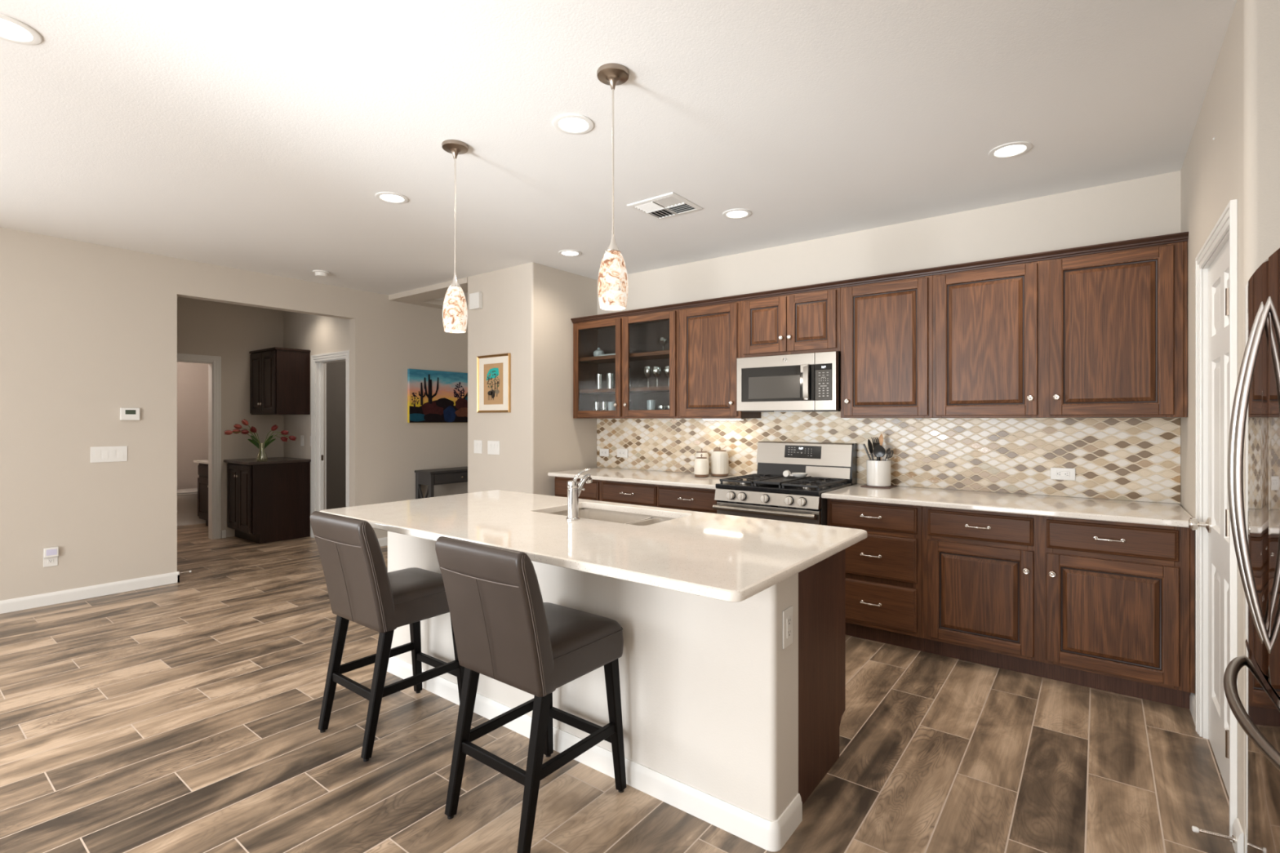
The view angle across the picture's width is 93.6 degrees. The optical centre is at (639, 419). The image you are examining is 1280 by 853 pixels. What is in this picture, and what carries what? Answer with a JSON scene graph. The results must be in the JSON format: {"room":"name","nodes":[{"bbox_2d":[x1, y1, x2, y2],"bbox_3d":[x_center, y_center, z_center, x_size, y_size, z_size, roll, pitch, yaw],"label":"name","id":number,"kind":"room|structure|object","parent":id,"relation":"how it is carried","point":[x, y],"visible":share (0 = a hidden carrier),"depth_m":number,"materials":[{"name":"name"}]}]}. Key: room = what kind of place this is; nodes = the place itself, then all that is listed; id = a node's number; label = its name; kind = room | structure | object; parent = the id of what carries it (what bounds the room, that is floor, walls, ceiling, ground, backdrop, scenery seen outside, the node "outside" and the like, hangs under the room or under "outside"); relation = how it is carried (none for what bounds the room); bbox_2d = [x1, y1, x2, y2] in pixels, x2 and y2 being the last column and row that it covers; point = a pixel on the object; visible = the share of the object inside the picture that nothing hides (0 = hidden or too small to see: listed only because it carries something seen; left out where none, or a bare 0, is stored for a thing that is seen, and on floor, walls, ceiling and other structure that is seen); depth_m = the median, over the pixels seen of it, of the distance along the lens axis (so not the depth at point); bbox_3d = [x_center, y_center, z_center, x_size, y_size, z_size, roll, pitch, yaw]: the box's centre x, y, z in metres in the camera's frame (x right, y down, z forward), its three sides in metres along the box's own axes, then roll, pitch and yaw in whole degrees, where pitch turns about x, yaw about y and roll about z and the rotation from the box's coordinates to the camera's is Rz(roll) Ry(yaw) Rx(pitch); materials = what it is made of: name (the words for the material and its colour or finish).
{"room":"kitchen","nodes":[
{"label":"kitchen","id":0,"kind":"room"},
{"bbox_2d":[177,296,284,537],"bbox_3d":[-5.655,0.004,7.524,1.920,2.743,3.500,0,0,37],"label":"wall","id":1,"kind":"structure","parent":0,"point":[228,331],"depth_m":7.18,"materials":[{"name":"paint"}]},
{"bbox_2d":[177,353,221,539],"bbox_3d":[-5.198,0.320,6.619,0.135,2.110,0.965,0,0,37],"label":"trim","id":2,"kind":"structure","parent":1,"relation":"attached to","point":[214,362],"depth_m":6.93,"materials":[{"name":"white paint"}]},
{"bbox_2d":[0,226,467,600],"bbox_3d":[-3.461,-0.097,5.787,0.125,2.943,11.000,0,0,37],"label":"wall","id":3,"kind":"structure","parent":0,"point":[88,331],"depth_m":4.80,"materials":[{"name":"paint"}]},
{"bbox_2d":[43,556,57,567],"bbox_3d":[-4.383,1.030,4.469,0.008,0.120,0.078,0,0,37],"label":"wall outlet","id":4,"kind":"object","parent":3,"relation":"attached to","point":[49,562],"visible":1,"depth_m":4.47,"materials":[{"name":"white plastic"}]},
{"bbox_2d":[43,546,58,558],"bbox_3d":[-4.368,0.983,4.457,0.029,0.072,0.080,0,0,37],"label":"night light","id":5,"kind":"object","parent":4,"relation":"attached to","point":[51,552],"visible":1,"depth_m":4.45,"materials":[{"name":"white plastic"}]},
{"bbox_2d":[90,445,127,462],"bbox_3d":[-4.181,0.271,4.733,0.009,0.122,0.216,0,0,37],"label":"light switch","id":6,"kind":"object","parent":3,"relation":"attached to","point":[98,454],"visible":1,"depth_m":4.73,"materials":[{"name":"white plastic"}]},
{"bbox_2d":[120,408,140,420],"bbox_3d":[-4.097,-0.046,4.828,0.026,0.100,0.124,0,0,37],"label":"thermostat","id":7,"kind":"object","parent":3,"relation":"attached to","point":[126,414],"visible":1,"depth_m":4.82,"materials":[{"name":"white plastic"}]},
{"bbox_2d":[0,537,387,613],"bbox_3d":[-3.456,1.330,5.783,0.139,0.090,11.000,0,0,37],"label":"baseboard","id":8,"kind":"structure","parent":3,"relation":"attached to","point":[78,593],"depth_m":4.63,"materials":[{"name":"white paint"}]},
{"bbox_2d":[388,277,467,309],"bbox_3d":[-0.867,-1.431,7.941,1.385,0.233,4.427,0,0,37],"label":"trim","id":9,"kind":"structure","parent":3,"relation":"attached to","point":[426,296],"depth_m":6.38,"materials":[{"name":"paint"}]},
{"bbox_2d":[407,368,467,422],"bbox_3d":[-2.313,-0.271,7.142,0.052,0.608,0.953,0,0,37],"label":"painting","id":10,"kind":"object","parent":3,"relation":"attached to","point":[433,396],"visible":0.94,"depth_m":7.03,"materials":[{"name":"paint"}]},
{"bbox_2d":[284,311,349,536],"bbox_3d":[-3.714,0.004,7.021,1.775,2.743,0.115,0,0,37],"label":"wall","id":11,"kind":"structure","parent":0,"point":[319,335],"depth_m":7.12,"materials":[{"name":"paint"}]},
{"bbox_2d":[248,346,310,414],"bbox_3d":[-4.289,-0.442,7.126,0.730,0.759,0.411,0,0,37],"label":"upper cabinet","id":12,"kind":"object","parent":11,"relation":"attached to","point":[280,377],"visible":1,"depth_m":6.94,"materials":[{"name":"brown wood"}]},
{"bbox_2d":[311,350,349,537],"bbox_3d":[-3.458,0.311,6.813,0.881,2.128,0.135,0,0,37],"label":"trim","id":13,"kind":"structure","parent":11,"relation":"attached to","point":[318,362],"depth_m":7.00,"materials":[{"name":"white paint"}]},
{"bbox_2d":[326,360,346,509],"bbox_3d":[-3.158,0.004,7.750,1.775,2.743,1.710,0,0,37],"label":"wall","id":14,"kind":"structure","parent":0,"point":[335,371],"depth_m":7.93,"materials":[{"name":"grey paint"}]},
{"bbox_2d":[0,523,1235,852],"bbox_3d":[-1.932,1.435,4.556,11.800,0.120,11.500,0,0,37],"label":"floor","id":15,"kind":"structure","parent":0,"point":[184,716],"depth_m":2.44,"materials":[{"name":"brown wood"}]},
{"bbox_2d":[177,488,205,525],"bbox_3d":[-5.864,0.988,8.058,0.420,0.775,0.885,0,0,37],"label":"toilet","id":16,"kind":"object","parent":15,"relation":"on","point":[187,499],"visible":0.25,"depth_m":7.83,"materials":[{"name":"white ceramic"}]},
{"bbox_2d":[193,459,208,525],"bbox_3d":[-5.145,0.949,7.677,1.055,0.852,0.633,0,0,37],"label":"vanity","id":17,"kind":"object","parent":15,"relation":"on","point":[202,468],"visible":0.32,"depth_m":7.64,"materials":[{"name":"brown wood"}]},
{"bbox_2d":[226,462,310,543],"bbox_3d":[-4.367,0.935,7.035,0.716,0.880,0.651,0,0,37],"label":"base cabinet","id":18,"kind":"object","parent":15,"relation":"on","point":[270,503],"visible":0.99,"depth_m":6.81,"materials":[{"name":"brown wood"}]},
{"bbox_2d":[223,457,311,465],"bbox_3d":[-4.356,0.478,7.027,0.744,0.031,0.650,0,0,37],"label":"countertop","id":19,"kind":"structure","parent":18,"relation":"on","point":[253,461],"depth_m":6.89,"materials":[{"name":"stone"}]},
{"bbox_2d":[256,443,267,461],"bbox_3d":[-4.263,0.362,6.776,0.108,0.200,0.108,0,0,37],"label":"glass vase","id":20,"kind":"object","parent":19,"relation":"on","point":[266,459],"visible":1,"depth_m":6.77,"materials":[{"name":"clear glass"}]},
{"bbox_2d":[223,430,260,452],"bbox_3d":[-4.410,0.280,6.672,0.344,0.335,0.056,0,0,-37],"label":"tulip","id":21,"kind":"object","parent":20,"relation":"in","point":[227,432],"visible":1,"depth_m":6.59,"materials":[{"name":"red plant"}]},
{"bbox_2d":[247,426,260,459],"bbox_3d":[-4.307,0.259,6.724,0.094,0.377,0.119,0,0,37],"label":"tulip","id":22,"kind":"object","parent":20,"relation":"in","point":[253,429],"visible":1,"depth_m":6.73,"materials":[{"name":"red plant"}]},
{"bbox_2d":[261,430,288,457],"bbox_3d":[-4.152,0.284,6.830,0.279,0.329,0.056,0,0,-26],"label":"tulip","id":23,"kind":"object","parent":20,"relation":"in","point":[283,432],"visible":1,"depth_m":6.85,"materials":[{"name":"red plant"}]},
{"bbox_2d":[262,435,288,459],"bbox_3d":[-4.157,0.308,6.861,0.250,0.279,0.056,0,0,-38],"label":"tulip","id":24,"kind":"object","parent":20,"relation":"in","point":[282,438],"visible":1,"depth_m":6.83,"materials":[{"name":"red plant"}]},
{"bbox_2d":[261,433,296,459],"bbox_3d":[-4.121,0.301,6.866,0.347,0.295,0.056,0,0,-32],"label":"tulip","id":25,"kind":"object","parent":20,"relation":"in","point":[291,437],"visible":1,"depth_m":6.91,"materials":[{"name":"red plant"}]},
{"bbox_2d":[310,511,464,761],"bbox_3d":[-1.118,0.888,2.714,0.437,0.973,0.534,0,0,37],"label":"bar stool","id":26,"kind":"object","parent":15,"relation":"on","point":[361,589],"visible":0.91,"depth_m":2.56,"materials":[{"name":"grey leather"}]},
{"bbox_2d":[414,466,467,498],"bbox_3d":[-2.096,0.975,7.176,0.326,0.800,1.119,0,0,37],"label":"console table","id":27,"kind":"object","parent":15,"relation":"on","point":[430,477],"visible":0.43,"depth_m":6.81,"materials":[{"name":"grey paint"}]},
{"bbox_2d":[435,536,626,852],"bbox_3d":[-0.375,0.888,2.143,0.437,0.973,0.534,0,0,37],"label":"bar stool","id":28,"kind":"object","parent":15,"relation":"on","point":[504,632],"visible":1,"depth_m":1.99,"materials":[{"name":"leather"}]},
{"bbox_2d":[467,262,597,496],"bbox_3d":[-1.003,0.004,5.868,0.915,2.743,0.967,0,0,37],"label":"wall pier","id":29,"kind":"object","parent":15,"relation":"on","point":[527,310],"visible":0.64,"depth_m":5.44,"materials":[{"name":"paint"}]},
{"bbox_2d":[469,292,482,310],"bbox_3d":[-1.542,-1.115,5.641,0.144,0.150,0.048,0,0,37],"label":"door chime","id":30,"kind":"object","parent":29,"relation":"attached to","point":[475,299],"visible":1,"depth_m":5.61,"materials":[{"name":"white plastic"}]},
{"bbox_2d":[474,440,482,453],"bbox_3d":[-1.525,0.254,5.653,0.120,0.124,0.009,0,0,37],"label":"light switch","id":31,"kind":"object","parent":29,"relation":"attached to","point":[477,443],"visible":1,"depth_m":5.64,"materials":[{"name":"white plastic"}]},
{"bbox_2d":[487,440,499,454],"bbox_3d":[-1.345,0.256,5.515,0.168,0.126,0.009,0,0,37],"label":"light switch","id":32,"kind":"object","parent":29,"relation":"attached to","point":[493,446],"visible":1,"depth_m":5.51,"materials":[{"name":"white plastic"}]},
{"bbox_2d":[476,352,511,413],"bbox_3d":[-1.343,-0.331,5.503,0.452,0.530,0.025,0,0,37],"label":"framed drawing","id":33,"kind":"object","parent":29,"relation":"attached to","point":[494,371],"visible":1,"depth_m":5.50,"materials":[{"name":"beige paper"}]},
{"bbox_2d":[555,476,601,501],"bbox_3d":[-0.368,0.934,5.407,0.544,0.882,0.684,0,0,37],"label":"base cabinet","id":34,"kind":"object","parent":15,"relation":"on","point":[593,491],"visible":0.02,"depth_m":5.10,"materials":[{"name":"brown wood"}]},
{"bbox_2d":[386,517,845,852],"bbox_3d":[-0.260,0.934,2.912,2.331,0.882,0.772,0,0,37],"label":"kitchen island","id":35,"kind":"object","parent":15,"relation":"on","point":[731,728],"visible":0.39,"depth_m":2.17,"materials":[{"name":"paint"}]},
{"bbox_2d":[319,489,867,602],"bbox_3d":[-0.343,0.476,2.787,2.402,0.031,1.155,0,0,37],"label":"island countertop","id":36,"kind":"structure","parent":35,"relation":"on","point":[731,558],"depth_m":2.39,"materials":[{"name":"beige stone"}]},
{"bbox_2d":[565,468,591,520],"bbox_3d":[-0.281,0.345,2.813,0.063,0.231,0.157,0,0,37],"label":"faucet","id":37,"kind":"object","parent":36,"relation":"on","point":[575,487],"visible":1,"depth_m":2.76,"materials":[{"name":"silver metal"}]},
{"bbox_2d":[550,507,675,525],"bbox_3d":[-0.151,0.595,2.993,0.768,0.204,0.450,0,0,37],"label":"sink","id":38,"kind":"object","parent":36,"relation":"in","point":[630,518],"visible":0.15,"depth_m":3.22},
{"bbox_2d":[782,605,792,648],"bbox_3d":[0.491,0.687,1.990,0.008,0.125,0.076,0,0,37],"label":"wall outlet","id":39,"kind":"object","parent":35,"relation":"attached to","point":[788,613],"visible":1,"depth_m":1.98,"materials":[{"name":"white plastic"}]},
{"bbox_2d":[786,616,791,638],"bbox_3d":[0.492,0.687,1.989,0.005,0.066,0.033,0,0,37],"label":"receptacle","id":40,"kind":"object","parent":39,"relation":"attached to","point":[788,618],"depth_m":1.99,"materials":[{"name":"white plastic"}]},
{"bbox_2d":[601,480,716,513],"bbox_3d":[0.308,0.934,4.891,1.154,0.882,0.684,0,0,37],"label":"base cabinet","id":41,"kind":"object","parent":15,"relation":"on","point":[690,499],"visible":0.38,"depth_m":4.63,"materials":[{"name":"brown wood"}]},
{"bbox_2d":[547,467,745,489],"bbox_3d":[0.086,0.476,5.038,1.692,0.031,0.724,0,0,37],"label":"countertop","id":42,"kind":"structure","parent":41,"relation":"on","point":[624,475],"depth_m":4.88,"materials":[{"name":"beige stone"}]},
{"bbox_2d":[693,453,708,477],"bbox_3d":[0.497,0.368,4.854,0.118,0.186,0.118,0,0,37],"label":"canister","id":43,"kind":"object","parent":42,"relation":"on","point":[700,464],"visible":1,"depth_m":4.81,"materials":[{"name":"white ceramic"}]},
{"bbox_2d":[694,448,709,470],"bbox_3d":[0.520,0.350,5.057,0.122,0.222,0.122,0,0,37],"label":"canister","id":44,"kind":"object","parent":42,"relation":"on","point":[704,454],"visible":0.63,"depth_m":5.02,"materials":[{"name":"white ceramic"}]},
{"bbox_2d":[711,446,728,476],"bbox_3d":[0.652,0.340,4.912,0.141,0.242,0.141,0,0,37],"label":"canister","id":45,"kind":"object","parent":42,"relation":"on","point":[719,458],"visible":1,"depth_m":4.86,"materials":[{"name":"white ceramic"}]},
{"bbox_2d":[712,441,857,525],"bbox_3d":[1.030,0.757,4.256,0.748,1.176,0.794,0,0,37],"label":"gas range","id":46,"kind":"object","parent":15,"relation":"on","point":[766,494],"visible":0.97,"depth_m":4.17,"materials":[{"name":"silver metal"}]},
{"bbox_2d":[715,478,851,496],"bbox_3d":[1.015,0.463,4.235,0.744,0.032,0.635,0,0,37],"label":"cooktop","id":47,"kind":"object","parent":46,"relation":"in","point":[733,486],"depth_m":4.01,"materials":[{"name":"black metal"}]},
{"bbox_2d":[782,470,807,477],"bbox_3d":[1.124,0.387,4.317,0.157,0.048,0.128,0,0,37],"label":"spoon rest","id":48,"kind":"object","parent":46,"relation":"on","point":[786,473],"visible":1,"depth_m":4.29,"materials":[{"name":"white ceramic"}]},
{"bbox_2d":[826,498,924,651],"bbox_3d":[1.596,0.934,3.908,0.563,0.882,0.684,0,0,37],"label":"base cabinet","id":49,"kind":"object","parent":15,"relation":"on","point":[884,569],"visible":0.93,"depth_m":3.63,"materials":[{"name":"brown wood"}]},
{"bbox_2d":[922,506,1195,709],"bbox_3d":[2.288,0.934,3.380,1.176,0.882,0.684,0,0,37],"label":"base cabinet","id":50,"kind":"object","parent":15,"relation":"on","point":[1106,606],"visible":0.97,"depth_m":3.09,"materials":[{"name":"brown wood"}]},
{"bbox_2d":[821,484,1191,527],"bbox_3d":[2.052,0.476,3.537,1.744,0.031,0.724,0,0,37],"label":"countertop","id":51,"kind":"structure","parent":50,"relation":"on","point":[1100,509],"depth_m":3.33,"materials":[{"name":"beige stone"}]},
{"bbox_2d":[860,484,897,488],"bbox_3d":[1.645,0.457,4.141,0.190,0.008,0.190,0,0,37],"label":"trivet","id":52,"kind":"object","parent":51,"relation":"on","point":[866,485],"visible":0.74,"depth_m":4.07,"materials":[{"name":"brown wood"}]},
{"bbox_2d":[866,459,890,486],"bbox_3d":[1.645,0.365,4.141,0.156,0.175,0.156,0,0,37],"label":"utensil crock","id":53,"kind":"object","parent":52,"relation":"on","point":[878,473],"visible":0.96,"depth_m":4.07,"materials":[{"name":"white ceramic"}]},
{"bbox_2d":[867,439,873,460],"bbox_3d":[1.614,0.284,4.155,0.076,0.300,0.051,0,0,37],"label":"turner","id":54,"kind":"object","parent":53,"relation":"in","point":[869,444],"visible":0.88,"depth_m":4.15,"materials":[{"name":"black plastic"}]},
{"bbox_2d":[871,437,879,461],"bbox_3d":[1.653,0.278,4.189,0.055,0.310,0.064,0,0,-22],"label":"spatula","id":55,"kind":"object","parent":53,"relation":"in","point":[877,442],"visible":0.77,"depth_m":4.20,"materials":[{"name":"black plastic"}]},
{"bbox_2d":[872,444,885,461],"bbox_3d":[1.631,0.302,4.111,0.070,0.265,0.075,0,0,-1],"label":"ladle","id":56,"kind":"object","parent":53,"relation":"in","point":[878,451],"visible":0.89,"depth_m":4.10,"materials":[{"name":"black plastic"}]},
{"bbox_2d":[1223,247,1279,852],"bbox_3d":[1.839,0.487,1.246,0.888,1.775,0.917,0,0,37],"label":"refrigerator","id":57,"kind":"object","parent":15,"relation":"on","point":[1255,411],"visible":1,"depth_m":1.49,"materials":[{"name":"silver metal"}]},
{"bbox_2d":[0,0,1236,305],"bbox_3d":[-1.565,-1.428,2.087,7.620,0.120,7.660,0,0,37],"label":"ceiling","id":58,"kind":"structure","parent":0,"point":[263,136],"depth_m":2.72,"materials":[{"name":"paint"}]},
{"bbox_2d":[0,13,42,44],"bbox_3d":[-2.214,-1.365,2.093,0.190,0.006,0.190,0,0,37],"label":"recessed light","id":59,"kind":"object","parent":58,"relation":"in","point":[11,29],"visible":1,"depth_m":2.12,"materials":[{"name":"white"}]},
{"bbox_2d":[0,18,31,39],"bbox_3d":[-2.214,-1.365,2.093,0.132,0.002,0.132,0,0,-21],"label":"diffuser","id":60,"kind":"object","parent":59,"relation":"attached to","point":[9,29],"depth_m":2.11,"materials":[{"name":"white plastic"}]},
{"bbox_2d":[312,270,329,277],"bbox_3d":[-2.946,-1.345,5.555,0.144,0.046,0.144,0,0,37],"label":"smoke detector","id":61,"kind":"object","parent":58,"relation":"attached to","point":[321,273],"visible":1,"depth_m":5.52,"materials":[{"name":"white plastic"}]},
{"bbox_2d":[375,191,408,204],"bbox_3d":[-1.526,-1.365,3.697,0.190,0.006,0.190,0,0,37],"label":"recessed light","id":62,"kind":"object","parent":58,"relation":"in","point":[387,197],"visible":1,"depth_m":3.69,"materials":[{"name":"white"}]},
{"bbox_2d":[380,194,403,201],"bbox_3d":[-1.526,-1.365,3.697,0.132,0.002,0.132,0,0,-21],"label":"diffuser","id":63,"kind":"object","parent":62,"relation":"attached to","point":[384,197],"depth_m":3.70,"materials":[{"name":"white plastic"}]},
{"bbox_2d":[441,139,468,333],"bbox_3d":[-0.920,-0.903,2.992,0.128,0.928,0.128,0,0,37],"label":"pendant lamp","id":64,"kind":"object","parent":58,"relation":"hanging from","point":[455,311],"visible":1,"depth_m":2.96,"materials":[{"name":"white glass"}]},
{"bbox_2d":[558,249,582,256],"bbox_3d":[-0.573,-1.365,4.922,0.190,0.006,0.190,0,0,37],"label":"recessed light","id":65,"kind":"object","parent":58,"relation":"in","point":[564,252],"visible":1,"depth_m":4.92,"materials":[{"name":"white"}]},
{"bbox_2d":[561,251,577,255],"bbox_3d":[-0.573,-1.365,4.922,0.132,0.002,0.132,0,0,-21],"label":"diffuser","id":66,"kind":"object","parent":65,"relation":"attached to","point":[563,253],"depth_m":4.93,"materials":[{"name":"white plastic"}]},
{"bbox_2d":[552,113,594,134],"bbox_3d":[-0.308,-1.365,2.777,0.190,0.006,0.190,0,0,37],"label":"recessed light","id":67,"kind":"object","parent":58,"relation":"in","point":[568,123],"visible":1,"depth_m":2.77,"materials":[{"name":"white paint"}]},
{"bbox_2d":[559,117,587,131],"bbox_3d":[-0.308,-1.365,2.777,0.132,0.002,0.132,0,0,-21],"label":"diffuser","id":68,"kind":"object","parent":67,"relation":"attached to","point":[566,124],"depth_m":2.78,"materials":[{"name":"white plastic"}]},
{"bbox_2d":[596,62,629,310],"bbox_3d":[-0.106,-0.903,2.364,0.128,0.928,0.128,0,0,37],"label":"pendant lamp","id":69,"kind":"object","parent":58,"relation":"hanging from","point":[612,282],"visible":1,"depth_m":2.33,"materials":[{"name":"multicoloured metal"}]},
{"bbox_2d":[626,191,702,219],"bbox_3d":[0.161,-1.360,3.849,0.355,0.014,0.345,0,0,37],"label":"ceiling vent","id":70,"kind":"object","parent":58,"relation":"in","point":[670,204],"visible":1,"depth_m":3.82,"materials":[{"name":"white metal"}]},
{"bbox_2d":[722,208,751,218],"bbox_3d":[0.643,-1.365,3.984,0.190,0.006,0.190,0,0,37],"label":"recessed light","id":71,"kind":"object","parent":58,"relation":"in","point":[739,213],"visible":1,"depth_m":3.97,"materials":[{"name":"white"}]},
{"bbox_2d":[727,210,746,217],"bbox_3d":[0.643,-1.365,3.984,0.132,0.002,0.132,0,0,-21],"label":"diffuser","id":72,"kind":"object","parent":71,"relation":"attached to","point":[731,213],"depth_m":3.99,"materials":[{"name":"white plastic"}]},
{"bbox_2d":[988,141,1032,159],"bbox_3d":[1.875,-1.365,3.045,0.190,0.006,0.190,0,0,37],"label":"recessed light","id":73,"kind":"object","parent":58,"relation":"in","point":[1011,149],"visible":1,"depth_m":3.04,"materials":[{"name":"white"}]},
{"bbox_2d":[995,144,1025,155],"bbox_3d":[1.875,-1.365,3.045,0.132,0.002,0.132,0,0,6],"label":"diffuser","id":74,"kind":"object","parent":73,"relation":"attached to","point":[1010,149],"depth_m":3.05,"materials":[{"name":"white plastic"}]},
{"bbox_2d":[597,170,1180,504],"bbox_3d":[1.685,0.004,4.350,5.200,2.743,0.120,0,0,37],"label":"wall","id":75,"kind":"structure","parent":0,"point":[1148,206],"depth_m":4.04,"materials":[{"name":"paint"}]},
{"bbox_2d":[573,309,691,418],"bbox_3d":[-0.064,-0.457,5.361,1.183,0.887,0.391,0,0,37],"label":"upper cabinet","id":76,"kind":"object","parent":75,"relation":"attached to","point":[633,340],"visible":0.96,"depth_m":5.44,"materials":[{"name":"brown wood"}]},
{"bbox_2d":[593,347,604,356],"bbox_3d":[-0.386,-0.628,5.641,0.104,0.100,0.104,0,0,37],"label":"sugar bowl","id":77,"kind":"object","parent":76,"relation":"on","point":[598,351],"visible":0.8,"depth_m":5.60,"materials":[{"name":"white ceramic"}]},
{"bbox_2d":[607,401,615,410],"bbox_3d":[-0.261,-0.099,5.558,0.076,0.135,0.076,0,0,37],"label":"tumbler","id":78,"kind":"object","parent":76,"relation":"in","point":[611,404],"visible":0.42,"depth_m":5.53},
{"bbox_2d":[579,350,669,364],"bbox_3d":[-0.044,-0.562,5.387,1.151,0.032,0.300,0,0,37],"label":"shelf","id":79,"kind":"object","parent":76,"relation":"attached to","point":[655,356],"depth_m":5.41,"materials":[{"name":"brown wood"}]},
{"bbox_2d":[579,386,669,394],"bbox_3d":[-0.044,-0.264,5.387,1.151,0.032,0.300,0,0,37],"label":"shelf","id":80,"kind":"object","parent":76,"relation":"attached to","point":[638,389],"depth_m":5.40,"materials":[{"name":"brown wood"}]},
{"bbox_2d":[646,400,655,409],"bbox_3d":[0.098,-0.102,5.271,0.080,0.140,0.080,0,0,37],"label":"tumbler","id":81,"kind":"object","parent":76,"relation":"in","point":[651,404],"visible":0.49,"depth_m":5.24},
{"bbox_2d":[651,366,662,386],"bbox_3d":[0.148,-0.370,5.221,0.100,0.180,0.100,0,0,37],"label":"wine glass","id":82,"kind":"object","parent":76,"relation":"on","point":[652,368],"visible":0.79,"depth_m":5.21,"materials":[{"name":"clear glass"}]},
{"bbox_2d":[570,231,1188,323],"bbox_3d":[1.161,-0.921,4.439,4.256,0.040,0.370,0,0,37],"label":"crown molding","id":83,"kind":"structure","parent":76,"relation":"on","point":[1179,237],"depth_m":3.75,"materials":[{"name":"brown wood"}]},
{"bbox_2d":[679,301,760,417],"bbox_3d":[0.629,-0.457,4.832,0.560,0.887,0.391,0,0,37],"label":"upper cabinet","id":84,"kind":"object","parent":75,"relation":"attached to","point":[710,335],"visible":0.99,"depth_m":4.69,"materials":[{"name":"brown wood"}]},
{"bbox_2d":[702,417,744,420],"bbox_3d":[0.673,-0.004,4.870,0.360,0.016,0.060,0,0,37],"label":"light","id":85,"kind":"object","parent":84,"relation":"attached to","point":[704,419],"visible":1,"depth_m":4.84,"materials":[{"name":"white plastic"}]},
{"bbox_2d":[741,287,840,357],"bbox_3d":[1.153,-0.683,4.432,0.754,0.433,0.391,0,0,37],"label":"upper cabinet","id":86,"kind":"object","parent":75,"relation":"attached to","point":[810,322],"visible":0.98,"depth_m":4.27,"materials":[{"name":"brown wood"}]},
{"bbox_2d":[737,351,840,412],"bbox_3d":[1.130,-0.261,4.404,0.747,0.405,0.440,0,0,37],"label":"microwave","id":87,"kind":"object","parent":86,"relation":"attached to","point":[811,381],"visible":0.98,"depth_m":4.23,"materials":[{"name":"silver metal"}]},
{"bbox_2d":[840,275,932,417],"bbox_3d":[1.681,-0.457,4.029,0.573,0.887,0.391,0,0,37],"label":"upper cabinet","id":88,"kind":"object","parent":75,"relation":"attached to","point":[886,326],"visible":1,"depth_m":3.88,"materials":[{"name":"brown wood"}]},
{"bbox_2d":[596,411,1180,503],"bbox_3d":[1.271,0.190,4.584,4.256,0.540,0.009,0,0,37],"label":"tile backsplash","id":89,"kind":"structure","parent":75,"relation":"attached to","point":[1120,459],"depth_m":3.93,"materials":[{"name":"tile"}]},
{"bbox_2d":[600,448,608,456],"bbox_3d":[-0.346,0.316,5.805,0.116,0.074,0.008,0,0,37],"label":"wall outlet","id":90,"kind":"object","parent":89,"relation":"attached to","point":[603,452],"visible":1,"depth_m":5.80,"materials":[{"name":"white plastic"}]},
{"bbox_2d":[617,448,627,457],"bbox_3d":[-0.168,0.314,5.669,0.130,0.080,0.008,0,0,37],"label":"wall outlet","id":91,"kind":"object","parent":89,"relation":"attached to","point":[620,452],"visible":1,"depth_m":5.66,"materials":[{"name":"white plastic"}]},
{"bbox_2d":[1050,467,1075,480],"bbox_3d":[2.537,0.325,3.605,0.122,0.072,0.008,0,0,37],"label":"wall outlet","id":92,"kind":"object","parent":89,"relation":"attached to","point":[1056,473],"visible":1,"depth_m":3.60,"materials":[{"name":"white plastic"}]},
{"bbox_2d":[1056,471,1069,476],"bbox_3d":[2.535,0.325,3.604,0.066,0.033,0.005,0,0,37],"label":"receptacle","id":93,"kind":"object","parent":92,"relation":"attached to","point":[1059,473],"depth_m":3.60,"materials":[{"name":"white plastic"}]},
{"bbox_2d":[932,240,1187,417],"bbox_3d":[2.377,-0.457,3.498,1.177,0.887,0.391,0,0,37],"label":"upper cabinet","id":94,"kind":"object","parent":75,"relation":"attached to","point":[1103,335],"visible":1,"depth_m":3.32,"materials":[{"name":"brown wood"}]},
{"bbox_2d":[1180,0,1279,852],"bbox_3d":[1.090,0.004,0.061,0.942,2.743,7.420,0,0,37],"label":"wall","id":95,"kind":"structure","parent":0,"point":[1240,108],"depth_m":1.92,"materials":[{"name":"paint"}]},
{"bbox_2d":[1187,239,1229,797],"bbox_3d":[2.202,0.355,2.295,0.103,2.015,0.754,0,0,37],"label":"door","id":96,"kind":"structure","parent":95,"relation":"in","point":[1217,522],"depth_m":2.38,"materials":[{"name":"white paint"}]},
{"bbox_2d":[1191,826,1236,843],"bbox_3d":[1.835,1.325,1.922,0.104,0.022,0.022,0,0,29],"label":"door stop","id":97,"kind":"object","parent":95,"relation":"attached to","point":[1195,829],"visible":1,"depth_m":1.92,"materials":[{"name":"silver metal"}]},
{"bbox_2d":[1195,199,1237,842],"bbox_3d":[2.243,0.329,2.269,0.133,2.092,0.884,0,0,37],"label":"trim","id":98,"kind":"structure","parent":95,"relation":"attached to","point":[1225,228],"depth_m":2.59,"materials":[{"name":"white paint"}]},
{"bbox_2d":[1189,693,1244,852],"bbox_3d":[2.245,1.330,2.363,0.014,0.090,1.240,0,0,37],"label":"baseboard","id":99,"kind":"structure","parent":95,"relation":"attached to","point":[1238,847],"depth_m":1.91,"materials":[{"name":"white paint"}]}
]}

